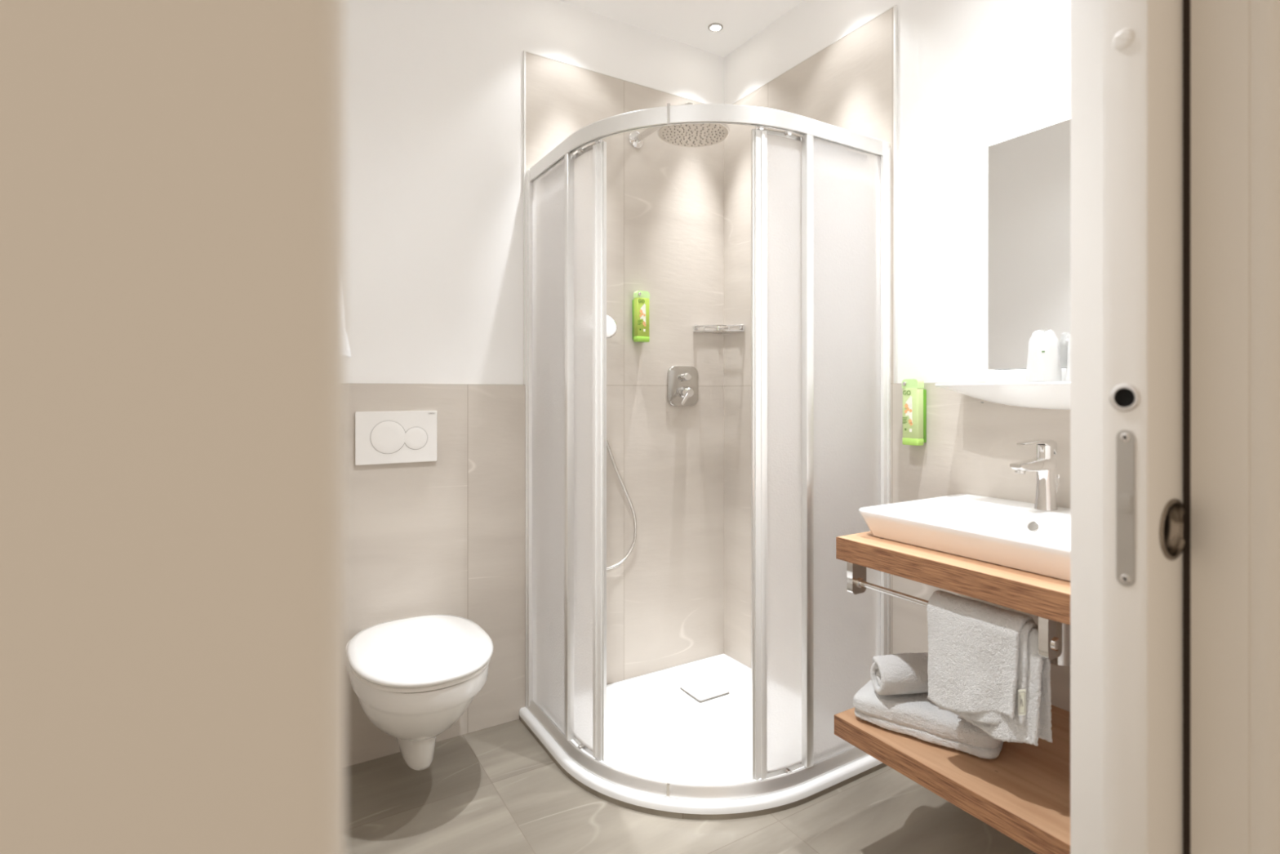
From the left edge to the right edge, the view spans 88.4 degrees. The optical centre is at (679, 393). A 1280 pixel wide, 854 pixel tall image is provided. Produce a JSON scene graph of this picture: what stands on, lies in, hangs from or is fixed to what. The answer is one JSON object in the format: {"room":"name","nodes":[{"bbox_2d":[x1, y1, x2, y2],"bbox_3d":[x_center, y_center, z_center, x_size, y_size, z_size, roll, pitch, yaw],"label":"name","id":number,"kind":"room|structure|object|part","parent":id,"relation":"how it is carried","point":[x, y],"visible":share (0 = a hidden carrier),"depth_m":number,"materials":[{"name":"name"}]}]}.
{"room":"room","nodes":[
{"label":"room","id":0,"kind":"room"},
{"bbox_2d":[344,0,724,767],"bbox_3d":[-0.559,-0.147,2.438,1.969,2.632,0.121,0,0,-33],"label":"wall","id":1,"kind":"structure","parent":0,"point":[450,104],"depth_m":2.32,"materials":[{"name":"white paint"}]},
{"bbox_2d":[355,410,436,465],"bbox_3d":[-0.915,0.142,2.129,0.247,0.168,0.014,0,0,-33],"label":"flush plate","id":2,"kind":"object","parent":1,"relation":"attached to","point":[406,436],"visible":1,"depth_m":2.12,"materials":[{"name":"white plastic"}]},
{"bbox_2d":[345,614,493,769],"bbox_3d":[-0.752,0.894,1.904,0.376,0.358,0.568,0,0,-33],"label":"toilet","id":3,"kind":"object","parent":1,"relation":"attached to","point":[413,678],"visible":1,"depth_m":1.77,"materials":[{"name":"white ceramic"}]},
{"bbox_3d":[-0.741,0.726,1.885,0.376,0.024,0.525,0,0,-33],"label":"lid","id":4,"kind":"part","parent":3,"relation":"part of","materials":[{"name":"white plastic"}]},
{"bbox_3d":[-0.739,0.746,1.883,0.364,0.014,0.500,0,0,-33],"label":"seat","id":5,"kind":"part","parent":3,"relation":"part of","materials":[{"name":"white plastic"}]},
{"bbox_2d":[606,314,636,569],"bbox_3d":[-0.281,0.187,2.483,0.296,0.973,0.107,0,0,-33],"label":"shower","id":6,"kind":"object","parent":1,"relation":"attached to","point":[611,326],"visible":0.29,"depth_m":2.52,"materials":[{"name":"silver metal"}]},
{"bbox_2d":[632,290,649,342],"bbox_3d":[-0.154,-0.302,2.600,0.059,0.200,0.049,0,0,-33],"label":"soap dispenser","id":7,"kind":"object","parent":1,"relation":"attached to","point":[641,301],"visible":1,"depth_m":2.58,"materials":[{"name":"green plastic"}]},
{"bbox_2d":[628,102,729,148],"bbox_3d":[-0.029,-0.967,2.392,0.251,0.148,0.533,0,0,-33],"label":"shower","id":8,"kind":"object","parent":1,"relation":"attached to","point":[685,135],"visible":0.64,"depth_m":2.30,"materials":[{"name":"silver metal"}]},
{"bbox_3d":[-0.057,-0.983,2.436,0.025,0.075,0.414,0,0,-33],"label":"arm","id":9,"kind":"part","parent":8,"relation":"part of","materials":[{"name":"silver metal"}]},
{"bbox_2d":[666,365,698,405],"bbox_3d":[0.033,-0.030,2.703,0.150,0.166,0.079,0,0,-33],"label":"shower mixer","id":10,"kind":"object","parent":1,"relation":"attached to","point":[682,381],"visible":1,"depth_m":2.71,"materials":[{"name":"grey metal"}]},
{"bbox_3d":[0.026,-0.067,2.713,0.040,0.032,0.034,0,0,-33],"label":"diverter knob","id":11,"kind":"part","parent":10,"relation":"part of","materials":[{"name":"silver metal"}]},
{"bbox_3d":[0.022,0.010,2.690,0.079,0.074,0.070,0,0,-33],"label":"lever","id":12,"kind":"part","parent":10,"relation":"part of","materials":[{"name":"silver metal"}]},
{"bbox_2d":[558,0,804,57],"bbox_3d":[0.081,-1.523,0.352,3.500,0.120,4.320,0,0,-33],"label":"ceiling","id":13,"kind":"structure","parent":0,"point":[687,22],"depth_m":2.55,"materials":[{"name":"white paint"}]},
{"bbox_2d":[707,22,723,31],"bbox_3d":[0.143,-1.462,2.627,0.060,0.006,0.060,0,0,-33],"label":"recessed light","id":14,"kind":"object","parent":13,"relation":"in","point":[715,27],"visible":1,"depth_m":2.62,"materials":[{"name":"silver metal"}]},
{"bbox_2d":[344,719,1037,853],"bbox_3d":[0.081,1.219,0.352,3.500,0.100,4.320,0,0,-33],"label":"floor","id":15,"kind":"structure","parent":0,"point":[495,789],"depth_m":1.81,"materials":[{"name":"tile"}]},
{"bbox_2d":[519,653,887,819],"bbox_3d":[0.055,1.149,2.219,0.914,0.040,0.914,0,0,-33],"label":"shower tray","id":16,"kind":"object","parent":15,"relation":"on","point":[690,722],"visible":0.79,"depth_m":2.14,"materials":[{"name":"white ceramic"}]},
{"bbox_2d":[524,103,890,799],"bbox_3d":[0.018,0.160,2.045,1.260,1.939,0.440,0,0,12],"label":"shower enclosure","id":17,"kind":"object","parent":16,"relation":"on","point":[820,197],"visible":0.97,"depth_m":1.98,"materials":[{"name":"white glass"}]},
{"bbox_3d":[-0.443,0.174,2.223,0.004,1.870,0.312,0,0,-33],"label":"fixed panel","id":18,"kind":"part","parent":17,"relation":"part of","materials":[{"name":"glass"}]},
{"bbox_3d":[-0.351,0.167,2.085,0.024,1.856,0.025,0,0,-33],"label":"post","id":19,"kind":"part","parent":17,"relation":"part of","materials":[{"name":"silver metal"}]},
{"bbox_3d":[-0.371,1.096,2.156,0.021,0.014,0.420,0,0,-35],"label":"panel rail","id":20,"kind":"part","parent":17,"relation":"part of","materials":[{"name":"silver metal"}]},
{"bbox_3d":[-0.369,0.171,2.153,0.017,1.853,0.427,0,0,-35],"label":"sliding panel","id":21,"kind":"part","parent":17,"relation":"part of","materials":[{"name":"glass"}]},
{"bbox_3d":[-0.371,-0.750,2.156,0.021,0.014,0.420,0,0,-35],"label":"panel rail","id":22,"kind":"part","parent":17,"relation":"part of","materials":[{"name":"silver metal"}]},
{"bbox_3d":[0.057,1.112,2.228,0.879,0.033,0.879,0,0,-33],"label":"rail","id":23,"kind":"part","parent":17,"relation":"part of","materials":[{"name":"white metal"}]},
{"bbox_3d":[0.058,-0.781,2.232,0.873,0.049,0.873,0,0,-33],"label":"rail","id":24,"kind":"part","parent":17,"relation":"part of","materials":[{"name":"white metal"}]},
{"bbox_3d":[0.418,-0.750,1.986,0.420,0.014,0.021,0,0,-31],"label":"panel rail","id":25,"kind":"part","parent":17,"relation":"part of","materials":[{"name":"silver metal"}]},
{"bbox_3d":[0.415,0.171,1.984,0.427,1.853,0.017,0,0,-30],"label":"sliding panel","id":26,"kind":"part","parent":17,"relation":"part of","materials":[{"name":"glass"}]},
{"bbox_3d":[0.418,1.096,1.986,0.420,0.014,0.021,0,0,-31],"label":"panel rail","id":27,"kind":"part","parent":17,"relation":"part of","materials":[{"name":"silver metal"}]},
{"bbox_3d":[0.376,0.167,1.934,0.027,1.856,0.024,0,0,-33],"label":"post","id":28,"kind":"part","parent":17,"relation":"part of","materials":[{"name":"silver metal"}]},
{"bbox_3d":[0.514,0.174,2.020,0.306,1.870,0.004,0,0,-33],"label":"fixed panel","id":29,"kind":"part","parent":17,"relation":"part of","materials":[{"name":"glass"}]},
{"bbox_2d":[724,0,1070,711],"bbox_3d":[0.802,-0.147,2.026,0.130,2.632,2.069,0,0,-33],"label":"wall","id":30,"kind":"structure","parent":0,"point":[942,82],"depth_m":2.01,"materials":[{"name":"white paint"}]},
{"bbox_2d":[693,324,744,333],"bbox_3d":[0.163,-0.273,2.746,0.162,0.034,0.147,0,0,-33],"label":"basket","id":31,"kind":"object","parent":30,"relation":"attached to","point":[718,330],"visible":1,"depth_m":2.74,"materials":[{"name":"silver metal"}]},
{"bbox_2d":[902,378,926,445],"bbox_3d":[0.713,0.057,1.999,0.049,0.200,0.059,0,0,-33],"label":"soap dispenser","id":32,"kind":"object","parent":30,"relation":"attached to","point":[914,397],"visible":1,"depth_m":1.98,"materials":[{"name":"green plastic"}]},
{"bbox_2d":[834,704,1070,853],"bbox_3d":[0.795,0.820,1.452,0.504,0.049,0.741,0,0,-33],"label":"shelf","id":33,"kind":"object","parent":30,"relation":"attached to","point":[1023,793],"visible":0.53,"depth_m":1.38,"materials":[{"name":"brown wood"}]},
{"bbox_2d":[853,679,1003,759],"bbox_3d":[0.613,0.755,1.589,0.332,0.076,0.238,0,0,37],"label":"folded towel","id":34,"kind":"object","parent":33,"relation":"on","point":[915,715],"visible":0.48,"depth_m":1.50,"materials":[{"name":"white fabric"}]},
{"bbox_2d":[870,652,928,694],"bbox_3d":[0.577,0.672,1.580,0.229,0.092,0.086,0,0,-8],"label":"rolled towel","id":35,"kind":"object","parent":34,"relation":"on","point":[898,673],"visible":0.57,"depth_m":1.54,"materials":[{"name":"white fabric"}]},
{"bbox_2d":[835,531,1070,625],"bbox_3d":[0.798,0.383,1.453,0.500,0.055,0.739,0,0,-33],"label":"countertop","id":36,"kind":"structure","parent":30,"relation":"attached to","point":[1033,593],"depth_m":1.35,"materials":[{"name":"brown wood"}]},
{"bbox_2d":[846,561,1062,659],"bbox_3d":[0.570,0.453,1.433,0.050,0.086,0.498,0,0,-33],"label":"towel rail","id":37,"kind":"object","parent":36,"relation":"attached to","point":[1050,631],"visible":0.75,"depth_m":1.47,"materials":[{"name":"silver metal"}]},
{"bbox_2d":[926,589,1052,746],"bbox_3d":[0.629,0.557,1.346,0.105,0.251,0.244,0,0,-33],"label":"hand towel","id":38,"kind":"object","parent":37,"relation":"hanging from","point":[985,665],"visible":0.99,"depth_m":1.30,"materials":[{"name":"white fabric"}]},
{"bbox_2d":[1018,691,1025,713],"bbox_3d":[0.645,0.583,1.239,0.010,0.044,0.001,0,0,29],"label":"print","id":39,"kind":"object","parent":38,"relation":"attached to","point":[1021,694],"depth_m":1.24,"materials":[{"name":"grey"}]},
{"bbox_2d":[858,493,1070,581],"bbox_3d":[0.788,0.321,1.514,0.449,0.067,0.600,0,0,-33],"label":"washbasin","id":40,"kind":"object","parent":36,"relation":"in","point":[1009,533],"visible":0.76,"depth_m":1.53,"materials":[{"name":"white ceramic"}]},
{"bbox_2d":[1009,438,1060,511],"bbox_3d":[0.868,0.200,1.604,0.174,0.173,0.044,0,0,-33],"label":"tap","id":41,"kind":"object","parent":40,"relation":"on","point":[1044,464],"visible":1,"depth_m":1.61,"materials":[{"name":"silver metal"}]},
{"bbox_3d":[0.857,0.174,1.596,0.146,0.030,0.040,0,0,-33],"label":"spout","id":42,"kind":"part","parent":41,"relation":"part of","materials":[{"name":"silver metal"}]},
{"bbox_3d":[0.871,0.137,1.606,0.132,0.046,0.039,0,0,-33],"label":"lever","id":43,"kind":"part","parent":41,"relation":"part of","materials":[{"name":"silver metal"}]},
{"bbox_3d":[0.941,0.245,1.640,0.015,0.084,0.008,0,0,12],"label":"plug rod","id":44,"kind":"part","parent":41,"relation":"part of","materials":[{"name":"silver metal"}]},
{"bbox_2d":[1050,622,1070,666],"bbox_3d":[0.905,0.490,1.456,0.314,0.158,0.068,0,0,-33],"label":"trap","id":45,"kind":"object","parent":36,"relation":"attached to","point":[1064,660],"visible":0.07,"depth_m":1.36,"materials":[{"name":"silver metal"}]},
{"bbox_2d":[935,367,1070,409],"bbox_3d":[0.919,-0.011,1.599,0.154,0.106,0.600,0,0,-33],"label":"shelf","id":46,"kind":"object","parent":30,"relation":"attached to","point":[1010,387],"visible":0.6,"depth_m":1.65,"materials":[{"name":"white ceramic"}]},
{"bbox_3d":[0.919,0.008,1.599,0.154,0.069,0.600,0,0,-33],"label":"shelf","id":47,"kind":"part","parent":46,"relation":"part of","materials":[{"name":"white ceramic"}]},
{"bbox_2d":[1026,328,1062,382],"bbox_3d":[0.892,-0.092,1.608,0.078,0.128,0.078,0,0,-33],"label":"cup","id":48,"kind":"object","parent":46,"relation":"on","point":[1043,360],"visible":0.98,"depth_m":1.58,"materials":[{"name":"white plastic"}]},
{"bbox_2d":[1066,337,1070,381],"bbox_3d":[0.954,-0.092,1.544,0.077,0.128,0.078,0,0,-33],"label":"cup","id":49,"kind":"object","parent":46,"relation":"on","point":[1068,374],"visible":0.05,"depth_m":1.55,"materials":[{"name":"white plastic"}]},
{"bbox_2d":[987,119,1070,369],"bbox_3d":[0.994,-0.370,1.598,0.030,0.611,0.502,0,0,-33],"label":"wall mirror","id":50,"kind":"object","parent":30,"relation":"attached to","point":[1028,174],"visible":0.41,"depth_m":1.71,"materials":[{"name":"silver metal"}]},
{"bbox_3d":[-0.082,-0.147,0.335,3.209,2.632,0.187,0,0,-33],"label":"wall","id":51,"kind":"structure","parent":0,"visible":0},
{"bbox_2d":[0,0,344,853],"bbox_3d":[-0.141,0.084,0.183,0.085,2.170,0.024,0,0,-33],"label":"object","id":52,"kind":"structure","parent":51,"relation":"attached to","point":[172,171],"depth_m":0.17,"materials":[{"name":"white paint"}]},
{"bbox_2d":[1070,0,1102,853],"bbox_3d":[0.504,0.119,0.779,0.030,2.100,0.067,0,0,-33],"label":"trim","id":53,"kind":"structure","parent":51,"relation":"attached to","point":[1086,15],"depth_m":0.78,"materials":[{"name":"white paint"}]},
{"bbox_2d":[1102,0,1185,853],"bbox_3d":[0.804,0.120,0.898,0.832,2.082,0.044,0,0,-33],"label":"door","id":54,"kind":"structure","parent":51,"relation":"in","point":[1144,544],"depth_m":0.68,"materials":[{"name":"white paint"}]},
{"bbox_3d":[0.457,0.118,0.673,0.002,0.160,0.017,0,0,-33],"label":"lock plate","id":55,"kind":"part","parent":54,"relation":"part of","materials":[{"name":"silver metal"}]},
{"bbox_3d":[0.517,0.143,0.689,0.064,0.064,0.005,0,0,-33],"label":"flush pull","id":56,"kind":"part","parent":54,"relation":"part of","materials":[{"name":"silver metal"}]},
{"bbox_2d":[1182,0,1190,853],"bbox_3d":[0.547,0.119,0.704,0.019,2.100,0.007,0,0,-33],"label":"trim","id":57,"kind":"structure","parent":51,"relation":"attached to","point":[1186,3],"depth_m":0.70,"materials":[{"name":"brown"}]},
{"bbox_2d":[1190,0,1249,853],"bbox_3d":[0.566,0.119,0.683,0.030,2.100,0.049,0,0,-33],"label":"trim","id":58,"kind":"structure","parent":51,"relation":"attached to","point":[1220,29],"depth_m":0.67,"materials":[{"name":"white paint"}]},
{"bbox_2d":[1249,0,1279,853],"bbox_3d":[0.612,0.084,0.669,0.087,2.170,0.024,0,0,-33],"label":"trim","id":59,"kind":"structure","parent":51,"relation":"attached to","point":[1264,15],"depth_m":0.65,"materials":[{"name":"white paint"}]},
{"bbox_3d":[-0.794,-0.147,1.106,0.129,2.632,1.882,0,0,-33],"label":"wall","id":60,"kind":"structure","parent":0,"visible":0},
{"bbox_3d":[-0.689,-0.461,1.093,0.052,0.040,0.040,0,0,-33],"label":"towel hook","id":61,"kind":"object","parent":60,"relation":"attached to","visible":0},
{"bbox_2d":[344,311,351,357],"bbox_3d":[-0.639,-0.253,1.120,0.138,0.382,0.138,0,0,-33],"label":"hanging towel","id":62,"kind":"object","parent":61,"relation":"hanging from","point":[347,348],"visible":0.02,"depth_m":1.13,"materials":[{"name":"white fabric"}]}
]}

